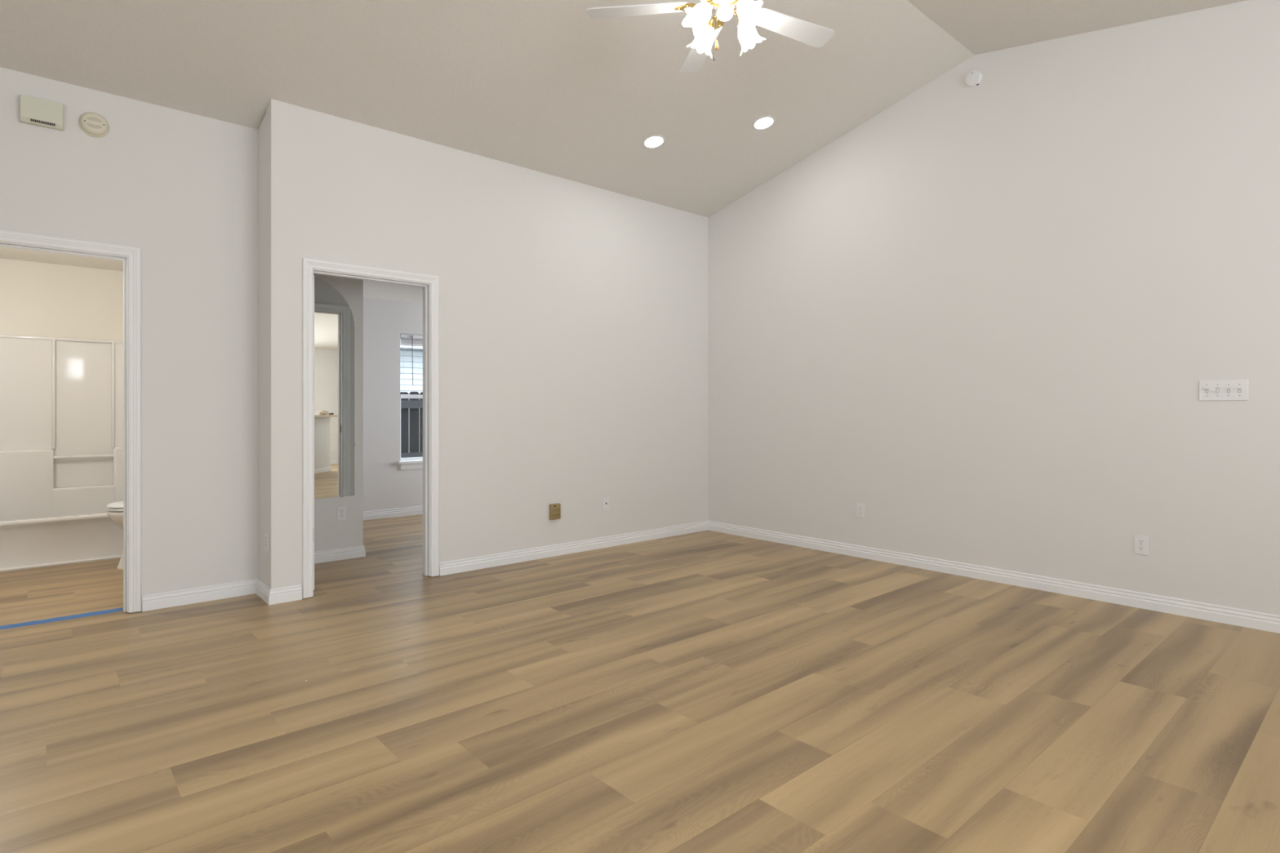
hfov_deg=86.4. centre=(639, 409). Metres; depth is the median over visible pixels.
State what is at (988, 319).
wall
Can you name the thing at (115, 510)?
toilet
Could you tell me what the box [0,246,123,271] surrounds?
ceiling
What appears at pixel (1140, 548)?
receptacle
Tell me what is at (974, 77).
smoke detector
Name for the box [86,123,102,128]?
vent
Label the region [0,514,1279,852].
floor
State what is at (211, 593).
baseboard
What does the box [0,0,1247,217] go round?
ceiling
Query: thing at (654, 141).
recessed light
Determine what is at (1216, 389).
light switch
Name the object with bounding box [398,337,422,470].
window
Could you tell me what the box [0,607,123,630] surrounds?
tape
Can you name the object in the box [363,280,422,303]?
ceiling
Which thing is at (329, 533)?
wall
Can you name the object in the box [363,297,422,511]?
wall
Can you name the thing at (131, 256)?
trim
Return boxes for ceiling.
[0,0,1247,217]
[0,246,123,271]
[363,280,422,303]
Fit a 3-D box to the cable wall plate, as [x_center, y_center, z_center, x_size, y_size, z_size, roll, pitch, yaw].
[-0.287,0.803,5.773,0.071,0.114,0.016,0,0,-41]
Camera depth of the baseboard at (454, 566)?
5.48 m
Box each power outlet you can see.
[265,532,268,552]
[337,506,346,521]
[856,502,864,518]
[1133,534,1148,555]
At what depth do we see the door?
4.36 m
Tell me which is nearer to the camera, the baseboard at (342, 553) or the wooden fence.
the baseboard at (342, 553)
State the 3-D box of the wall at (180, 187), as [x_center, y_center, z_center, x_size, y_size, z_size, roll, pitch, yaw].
[-3.666,-0.315,3.340,3.170,2.964,0.115,0,0,-41]
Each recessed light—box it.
[642,134,665,148]
[751,115,775,129]
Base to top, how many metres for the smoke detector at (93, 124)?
0.136 m
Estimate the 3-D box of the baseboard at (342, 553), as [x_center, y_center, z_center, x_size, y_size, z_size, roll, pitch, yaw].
[-2.479,1.122,5.159,0.785,0.090,0.015,0,0,-41]
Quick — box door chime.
[20,93,62,130]
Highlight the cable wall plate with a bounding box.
[602,497,608,511]
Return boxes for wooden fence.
[400,391,422,457]
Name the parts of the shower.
panel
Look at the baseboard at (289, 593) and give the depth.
4.13 m
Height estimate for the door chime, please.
0.135 m
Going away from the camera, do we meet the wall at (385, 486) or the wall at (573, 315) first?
the wall at (573, 315)
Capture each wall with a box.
[0,66,257,613]
[0,257,123,341]
[266,98,707,599]
[313,273,363,551]
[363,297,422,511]
[707,0,1279,615]
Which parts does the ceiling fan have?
blade, lamp shade, lamp shade, blade, light arm, light arm, light arm, light arm, lamp shade, lamp shade, blade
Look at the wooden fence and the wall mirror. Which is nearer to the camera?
the wall mirror
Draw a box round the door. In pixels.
[313,275,314,590]
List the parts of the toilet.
seat, lid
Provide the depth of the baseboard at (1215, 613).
4.43 m
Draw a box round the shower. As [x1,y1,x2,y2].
[0,334,123,572]
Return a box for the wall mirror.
[314,277,355,498]
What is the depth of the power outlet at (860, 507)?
5.38 m
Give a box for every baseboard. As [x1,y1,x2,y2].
[142,578,257,611]
[255,578,271,604]
[268,584,302,604]
[314,545,365,564]
[363,506,422,519]
[439,520,708,575]
[708,520,1279,633]
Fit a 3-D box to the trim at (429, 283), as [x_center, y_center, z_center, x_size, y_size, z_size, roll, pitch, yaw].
[-1.789,0.115,4.540,0.887,2.104,0.151,0,0,-41]
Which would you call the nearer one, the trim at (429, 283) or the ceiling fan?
the ceiling fan
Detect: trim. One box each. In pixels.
[0,229,141,613]
[302,257,439,598]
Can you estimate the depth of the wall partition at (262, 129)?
4.26 m
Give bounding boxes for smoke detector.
[78,111,109,137]
[964,70,982,87]
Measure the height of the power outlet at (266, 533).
0.114 m
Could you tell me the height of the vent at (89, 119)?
0.020 m
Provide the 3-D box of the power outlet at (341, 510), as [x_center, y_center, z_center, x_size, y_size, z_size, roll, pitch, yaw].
[-2.322,0.809,5.302,0.071,0.114,0.008,0,0,-41]
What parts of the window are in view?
sill, sash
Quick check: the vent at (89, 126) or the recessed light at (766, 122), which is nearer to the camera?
the vent at (89, 126)
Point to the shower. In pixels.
(61, 399)
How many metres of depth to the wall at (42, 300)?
5.70 m
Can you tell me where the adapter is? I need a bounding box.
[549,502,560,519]
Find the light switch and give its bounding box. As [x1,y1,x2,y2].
[1199,379,1248,400]
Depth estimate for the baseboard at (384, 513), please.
7.39 m
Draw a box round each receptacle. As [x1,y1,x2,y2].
[1137,539,1144,544]
[1137,546,1144,551]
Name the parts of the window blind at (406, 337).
rail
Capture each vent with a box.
[86,116,102,122]
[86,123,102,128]
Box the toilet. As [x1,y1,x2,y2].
[106,501,123,568]
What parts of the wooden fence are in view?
rail, rail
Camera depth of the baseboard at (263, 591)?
4.20 m
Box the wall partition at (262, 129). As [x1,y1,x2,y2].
[257,113,266,585]
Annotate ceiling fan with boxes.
[586,0,835,72]

